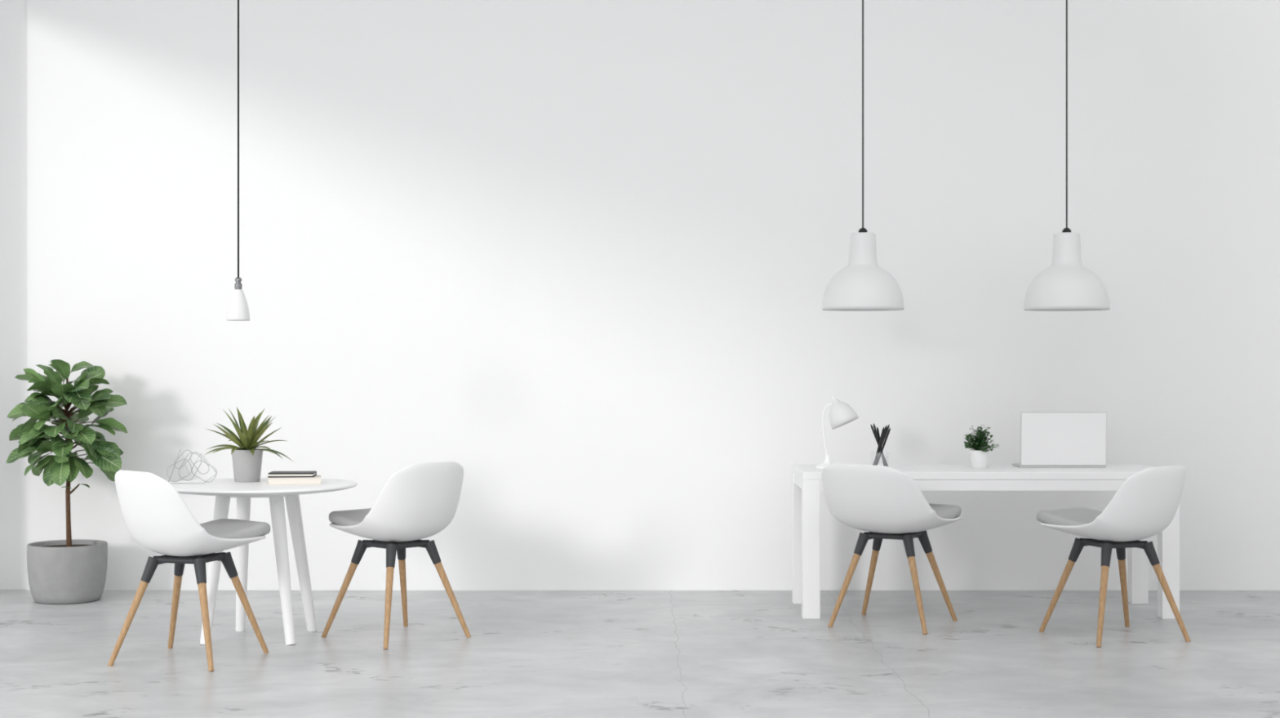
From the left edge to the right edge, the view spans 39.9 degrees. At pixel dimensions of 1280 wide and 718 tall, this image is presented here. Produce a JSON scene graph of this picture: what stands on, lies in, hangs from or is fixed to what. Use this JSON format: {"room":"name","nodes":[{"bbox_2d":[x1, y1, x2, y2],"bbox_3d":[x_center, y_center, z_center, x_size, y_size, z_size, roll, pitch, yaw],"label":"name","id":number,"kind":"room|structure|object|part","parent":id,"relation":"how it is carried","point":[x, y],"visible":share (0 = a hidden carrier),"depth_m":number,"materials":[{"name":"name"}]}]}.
{"room":"office","nodes":[
{"label":"office","id":0,"kind":"room"},
{"bbox_2d":[0,0,26,589],"bbox_3d":[-3.930,-1.120,10.655,0.540,5.000,0.170,0,0,0],"label":"wall","id":1,"kind":"structure","parent":0,"point":[13,13],"depth_m":10.57,"materials":[{"name":"paint"}]},
{"bbox_2d":[0,589,1279,717],"bbox_3d":[-0.500,1.430,3.140,17.000,0.100,15.200,0,0,0],"label":"floor","id":2,"kind":"structure","parent":0,"point":[526,653],"depth_m":8.22,"materials":[{"name":"concrete"}]},
{"bbox_2d":[5,359,127,604],"bbox_3d":[-3.289,0.691,10.103,0.572,1.378,0.597,0,0,-40],"label":"fiddle leaf fig","id":3,"kind":"object","parent":2,"relation":"on","point":[68,571],"visible":1,"depth_m":9.97,"materials":[{"name":"plant"}]},
{"bbox_2d":[26,538,107,604],"bbox_3d":[-3.275,1.217,10.100,0.440,0.326,0.440,0,0,0],"label":"pot","id":4,"kind":"object","parent":3,"relation":"attached to","point":[68,571],"depth_m":9.93,"materials":[{"name":"concrete"}]},
{"bbox_2d":[107,469,270,671],"bbox_3d":[-2.070,0.943,8.146,0.603,0.882,0.697,0,0,21],"label":"shell chair","id":5,"kind":"object","parent":2,"relation":"on","point":[155,514],"visible":1,"depth_m":7.94,"materials":[{"name":"white plastic"}]},
{"bbox_3d":[-2.311,1.188,7.983,0.188,0.392,0.037,0,0,-31],"label":"leg","id":6,"kind":"part","parent":5,"relation":"part of","materials":[{"name":"brown wood"}]},
{"bbox_3d":[-2.142,0.918,8.080,0.164,0.042,0.044,0,0,-29],"label":"frame arm","id":7,"kind":"part","parent":5,"relation":"part of","materials":[{"name":"grey metal"}]},
{"bbox_3d":[-2.102,0.914,8.009,0.230,0.026,0.026,0,0,16],"label":"frame rail","id":8,"kind":"part","parent":5,"relation":"part of","materials":[{"name":"grey metal"}]},
{"bbox_3d":[-2.201,1.188,8.364,0.037,0.392,0.188,0,0,-27],"label":"leg","id":9,"kind":"part","parent":5,"relation":"part of","materials":[{"name":"brown wood"}]},
{"bbox_3d":[-1.939,1.188,7.876,0.037,0.392,0.188,0,0,-27],"label":"leg","id":10,"kind":"part","parent":5,"relation":"part of","materials":[{"name":"brown wood"}]},
{"bbox_3d":[-1.998,0.918,8.160,0.164,0.042,0.044,0,0,-29],"label":"frame arm","id":11,"kind":"part","parent":5,"relation":"part of","materials":[{"name":"grey metal"}]},
{"bbox_3d":[-1.960,0.914,8.088,0.026,0.026,0.230,0,0,16],"label":"frame rail","id":12,"kind":"part","parent":5,"relation":"part of","materials":[{"name":"grey metal"}]},
{"bbox_3d":[-1.829,1.188,8.257,0.188,0.392,0.037,0,0,-31],"label":"leg","id":13,"kind":"part","parent":5,"relation":"part of","materials":[{"name":"brown wood"}]},
{"bbox_2d":[169,476,357,644],"bbox_3d":[-1.890,1.001,8.750,0.968,0.767,0.968,0,0,0],"label":"round dining table","id":14,"kind":"object","parent":2,"relation":"on","point":[223,489],"visible":0.8,"depth_m":8.60,"materials":[{"name":"white paint"}]},
{"bbox_2d":[166,449,217,483],"bbox_3d":[-2.218,0.531,8.737,0.249,0.171,0.074,0,0,0],"label":"wire sculpture","id":15,"kind":"object","parent":14,"relation":"on","point":[191,452],"visible":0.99,"depth_m":8.74,"materials":[{"name":"silver metal"}]},
{"bbox_3d":[-2.070,1.014,8.593,0.071,0.739,0.172,0,0,44],"label":"leg","id":16,"kind":"part","parent":14,"relation":"part of","materials":[{"name":"white paint"}]},
{"bbox_3d":[-2.012,1.014,8.912,0.071,0.739,0.166,0,0,-27],"label":"leg","id":17,"kind":"part","parent":14,"relation":"part of","materials":[{"name":"white paint"}]},
{"bbox_2d":[204,407,293,481],"bbox_3d":[-1.982,0.430,8.899,0.439,0.374,0.430,0,0,0],"label":"bromeliad","id":18,"kind":"object","parent":14,"relation":"on","point":[246,458],"visible":1,"depth_m":8.85,"materials":[{"name":"green plant"}]},
{"bbox_2d":[231,448,262,481],"bbox_3d":[-1.980,0.536,8.900,0.158,0.162,0.158,0,0,0],"label":"pot","id":19,"kind":"object","parent":18,"relation":"attached to","point":[246,466],"depth_m":8.84,"materials":[{"name":"grey ceramic"}]},
{"bbox_3d":[-1.895,0.662,8.750,0.310,0.025,0.300,0,0,0],"label":"under frame","id":20,"kind":"part","parent":14,"relation":"part of","materials":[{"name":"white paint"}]},
{"bbox_3d":[-1.739,1.014,8.589,0.186,0.740,0.071,0,0,45],"label":"leg","id":21,"kind":"part","parent":14,"relation":"part of","materials":[{"name":"white paint"}]},
{"bbox_2d":[267,471,321,484],"bbox_3d":[-1.716,0.589,8.766,0.260,0.056,0.181,0,0,-12],"label":"book stack","id":22,"kind":"object","parent":14,"relation":"on","point":[274,477],"visible":1,"depth_m":8.69,"materials":[{"name":"beige paper"}]},
{"bbox_3d":[-1.711,1.014,8.913,0.193,0.741,0.071,0,0,-44],"label":"leg","id":23,"kind":"part","parent":14,"relation":"part of","materials":[{"name":"white paint"}]},
{"bbox_2d":[321,461,471,648],"bbox_3d":[-1.233,0.943,8.781,0.669,0.884,0.568,0,0,42],"label":"shell chair","id":24,"kind":"object","parent":2,"relation":"on","point":[419,500],"visible":1,"depth_m":8.59,"materials":[{"name":"white plastic"}]},
{"bbox_3d":[-1.487,1.188,8.763,0.188,0.392,0.037,0,0,2],"label":"leg","id":25,"kind":"part","parent":24,"relation":"part of","materials":[{"name":"brown wood"}]},
{"bbox_3d":[-1.292,0.918,8.760,0.164,0.042,0.044,0,0,0],"label":"frame arm","id":26,"kind":"part","parent":24,"relation":"part of","materials":[{"name":"grey metal"}]},
{"bbox_3d":[-1.291,0.914,8.679,0.230,0.026,0.026,0,0,45],"label":"frame rail","id":27,"kind":"part","parent":24,"relation":"part of","materials":[{"name":"grey metal"}]},
{"bbox_3d":[-1.207,1.188,8.483,0.037,0.392,0.188,0,0,-2],"label":"leg","id":28,"kind":"part","parent":24,"relation":"part of","materials":[{"name":"brown wood"}]},
{"bbox_3d":[-1.213,1.188,9.037,0.037,0.392,0.188,0,0,-2],"label":"leg","id":29,"kind":"part","parent":24,"relation":"part of","materials":[{"name":"brown wood"}]},
{"bbox_3d":[-1.129,0.914,8.679,0.230,0.026,0.026,0,0,-45],"label":"frame rail","id":30,"kind":"part","parent":24,"relation":"part of","materials":[{"name":"grey metal"}]},
{"bbox_3d":[-1.128,0.918,8.760,0.164,0.042,0.044,0,0,0],"label":"frame arm","id":31,"kind":"part","parent":24,"relation":"part of","materials":[{"name":"grey metal"}]},
{"bbox_3d":[-0.933,1.188,8.757,0.188,0.392,0.037,0,0,2],"label":"leg","id":32,"kind":"part","parent":24,"relation":"part of","materials":[{"name":"brown wood"}]},
{"bbox_2d":[821,462,962,634],"bbox_3d":[1.343,0.959,9.228,0.646,0.852,0.761,0,0,40],"label":"shell chair","id":33,"kind":"object","parent":2,"relation":"on","point":[883,501],"visible":1,"depth_m":8.99,"materials":[{"name":"white plastic"}]},
{"bbox_3d":[1.058,1.188,9.111,0.188,0.392,0.037,0,0,-20],"label":"leg","id":34,"kind":"part","parent":33,"relation":"part of","materials":[{"name":"brown wood"}]},
{"bbox_3d":[1.238,1.188,9.464,0.037,0.392,0.188,0,0,-16],"label":"leg","id":35,"kind":"part","parent":33,"relation":"part of","materials":[{"name":"brown wood"}]},
{"bbox_3d":[1.242,0.918,9.175,0.164,0.042,0.044,0,0,-18],"label":"frame arm","id":36,"kind":"part","parent":33,"relation":"part of","materials":[{"name":"grey metal"}]},
{"bbox_3d":[1.268,0.914,9.098,0.230,0.026,0.026,0,0,27],"label":"frame rail","id":37,"kind":"part","parent":33,"relation":"part of","materials":[{"name":"grey metal"}]},
{"bbox_3d":[1.423,0.914,9.148,0.026,0.026,0.230,0,0,27],"label":"frame rail","id":38,"kind":"part","parent":33,"relation":"part of","materials":[{"name":"grey metal"}]},
{"bbox_3d":[1.402,1.188,8.935,0.037,0.392,0.188,0,0,-16],"label":"leg","id":39,"kind":"part","parent":33,"relation":"part of","materials":[{"name":"brown wood"}]},
{"bbox_3d":[1.583,1.188,9.289,0.188,0.392,0.037,0,0,-20],"label":"leg","id":40,"kind":"part","parent":33,"relation":"part of","materials":[{"name":"brown wood"}]},
{"bbox_2d":[791,464,1179,618],"bbox_3d":[1.865,0.990,9.705,2.000,0.780,0.670,0,0,0],"label":"writing desk","id":41,"kind":"object","parent":2,"relation":"on","point":[806,481],"visible":0.64,"depth_m":9.38,"materials":[{"name":"white paint"}]},
{"bbox_3d":[0.911,1.010,9.994,0.092,0.740,0.092,0,0,0],"label":"leg","id":42,"kind":"part","parent":41,"relation":"part of","materials":[{"name":"white paint"}]},
{"bbox_3d":[0.911,1.010,9.416,0.092,0.740,0.092,0,0,0],"label":"leg","id":43,"kind":"part","parent":41,"relation":"part of","materials":[{"name":"white paint"}]},
{"bbox_2d":[815,395,858,468],"bbox_3d":[1.086,0.403,9.726,0.238,0.394,0.164,0,0,0],"label":"desk lamp","id":44,"kind":"object","parent":41,"relation":"on","point":[841,413],"visible":0.93,"depth_m":9.69,"materials":[{"name":"white metal"}]},
{"bbox_3d":[1.042,0.396,9.740,0.077,0.310,0.011,0,0,0],"label":"arm","id":45,"kind":"part","parent":44,"relation":"part of","materials":[{"name":"white paint"}]},
{"bbox_3d":[1.104,0.290,9.733,0.160,0.143,0.160,-24,-8,0],"label":"lamp shade","id":46,"kind":"part","parent":44,"relation":"part of","materials":[{"name":"white metal"}]},
{"bbox_2d":[871,422,890,466],"bbox_3d":[1.325,0.477,9.740,0.099,0.244,0.098,0,0,29],"label":"pencil cup","id":47,"kind":"object","parent":41,"relation":"on","point":[885,432],"visible":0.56,"depth_m":9.74,"materials":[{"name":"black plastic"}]},
{"bbox_2d":[964,424,999,467],"bbox_3d":[1.880,0.482,9.744,0.204,0.236,0.219,0,0,0],"label":"potted plant","id":48,"kind":"object","parent":41,"relation":"on","point":[979,453],"visible":1,"depth_m":9.71,"materials":[{"name":"green plant"}]},
{"bbox_3d":[1.872,0.551,9.740,0.102,0.098,0.102,0,0,0],"label":"pot","id":49,"kind":"part","parent":48,"relation":"part of","materials":[{"name":"white ceramic"}]},
{"bbox_2d":[1012,412,1106,467],"bbox_3d":[2.335,0.447,9.839,0.475,0.307,0.241,0,0,0],"label":"laptop","id":50,"kind":"object","parent":41,"relation":"on","point":[1047,439],"visible":1,"depth_m":9.73,"materials":[{"name":"white plastic"},{"name":"light grey metal"}]},
{"bbox_3d":[2.819,1.010,9.994,0.092,0.740,0.092,0,0,0],"label":"leg","id":51,"kind":"part","parent":41,"relation":"part of","materials":[{"name":"white paint"}]},
{"bbox_3d":[2.819,1.010,9.416,0.092,0.740,0.092,0,0,0],"label":"leg","id":52,"kind":"part","parent":41,"relation":"part of","materials":[{"name":"white paint"}]},
{"bbox_2d":[1036,464,1191,647],"bbox_3d":[2.354,0.951,8.812,0.604,0.868,0.718,0,0,-25],"label":"shell chair","id":53,"kind":"object","parent":2,"relation":"on","point":[1147,502],"visible":1,"depth_m":8.59,"materials":[{"name":"white plastic"}]},
{"bbox_3d":[2.107,1.188,8.905,0.188,0.392,0.037,0,0,28],"label":"leg","id":54,"kind":"part","parent":53,"relation":"part of","materials":[{"name":"brown wood"}]},
{"bbox_3d":[2.281,0.918,8.816,0.164,0.042,0.044,0,0,26],"label":"frame arm","id":55,"kind":"part","parent":53,"relation":"part of","materials":[{"name":"grey metal"}]},
{"bbox_3d":[2.246,0.914,8.743,0.026,0.026,0.230,0,0,-19],"label":"frame rail","id":56,"kind":"part","parent":53,"relation":"part of","materials":[{"name":"grey metal"}]},
{"bbox_3d":[2.236,1.188,8.530,0.037,0.392,0.188,0,0,24],"label":"leg","id":57,"kind":"part","parent":53,"relation":"part of","materials":[{"name":"brown wood"}]},
{"bbox_3d":[2.474,1.188,9.030,0.037,0.392,0.188,0,0,24],"label":"leg","id":58,"kind":"part","parent":53,"relation":"part of","materials":[{"name":"brown wood"}]},
{"bbox_3d":[2.392,0.914,8.671,0.230,0.026,0.026,0,0,-19],"label":"frame rail","id":59,"kind":"part","parent":53,"relation":"part of","materials":[{"name":"grey metal"}]},
{"bbox_3d":[2.429,0.918,8.744,0.164,0.042,0.044,0,0,26],"label":"frame arm","id":60,"kind":"part","parent":53,"relation":"part of","materials":[{"name":"grey metal"}]},
{"bbox_3d":[2.603,1.188,8.655,0.188,0.392,0.037,0,0,28],"label":"leg","id":61,"kind":"part","parent":53,"relation":"part of","materials":[{"name":"brown wood"}]},
{"bbox_2d":[26,0,1279,590],"bbox_3d":[0.570,-1.120,10.640,8.460,5.000,0.200,0,0,0],"label":"wall","id":62,"kind":"structure","parent":0,"point":[579,257],"depth_m":10.54,"materials":[{"name":"paint"}]},
{"bbox_3d":[0.350,-3.680,9.190,8.900,0.120,3.100,0,0,0],"label":"ceiling","id":63,"kind":"structure","parent":0,"visible":0},
{"bbox_2d":[226,0,249,320],"bbox_3d":[-1.968,-1.904,8.650,0.112,3.432,0.112,0,0,0],"label":"pendant lamp","id":64,"kind":"object","parent":63,"relation":"hanging from","point":[237,309],"visible":1,"depth_m":8.64,"materials":[{"name":"white metal"}]},
{"bbox_2d":[234,276,242,288],"bbox_3d":[-1.968,-0.369,8.650,0.036,0.063,0.036,0,0,0],"label":"socket","id":65,"kind":"object","parent":64,"relation":"attached to","point":[237,285],"depth_m":8.64,"materials":[{"name":"silver metal"}]},
{"bbox_3d":[-1.968,-0.264,8.650,0.112,0.153,0.112,0,0,0],"label":"lamp shade","id":66,"kind":"part","parent":64,"relation":"part of","materials":[{"name":"white metal"}]},
{"bbox_3d":[-1.968,-1.999,8.650,0.009,3.202,0.009,0,0,-22],"label":"cord","id":67,"kind":"part","parent":64,"relation":"part of","materials":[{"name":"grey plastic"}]},
{"bbox_2d":[822,0,904,311],"bbox_3d":[1.225,-1.944,9.700,0.448,3.351,0.448,0,0,0],"label":"dome pendant lamp","id":68,"kind":"object","parent":63,"relation":"hanging from","point":[863,285],"visible":1,"depth_m":9.58,"materials":[{"name":"white metal"}]},
{"bbox_3d":[1.225,-2.155,9.700,0.008,2.891,0.008,0,0,22],"label":"cord","id":69,"kind":"part","parent":68,"relation":"part of","materials":[{"name":"grey plastic"}]},
{"bbox_3d":[1.225,-0.481,9.700,0.448,0.424,0.448,0,0,0],"label":"lamp shade","id":70,"kind":"part","parent":68,"relation":"part of","materials":[{"name":"white metal"}]},
{"bbox_2d":[1023,0,1110,311],"bbox_3d":[2.345,-1.944,9.700,0.461,3.351,0.461,0,0,0],"label":"dome pendant lamp","id":71,"kind":"object","parent":63,"relation":"hanging from","point":[1066,285],"visible":1,"depth_m":9.58,"materials":[{"name":"white metal"}]},
{"bbox_3d":[2.345,-0.481,9.700,0.461,0.424,0.461,0,0,0],"label":"lamp shade","id":72,"kind":"part","parent":71,"relation":"part of","materials":[{"name":"white metal"}]},
{"bbox_3d":[2.345,-2.155,9.700,0.008,2.891,0.008,0,0,22],"label":"cord","id":73,"kind":"part","parent":71,"relation":"part of","materials":[{"name":"grey plastic"}]}
]}

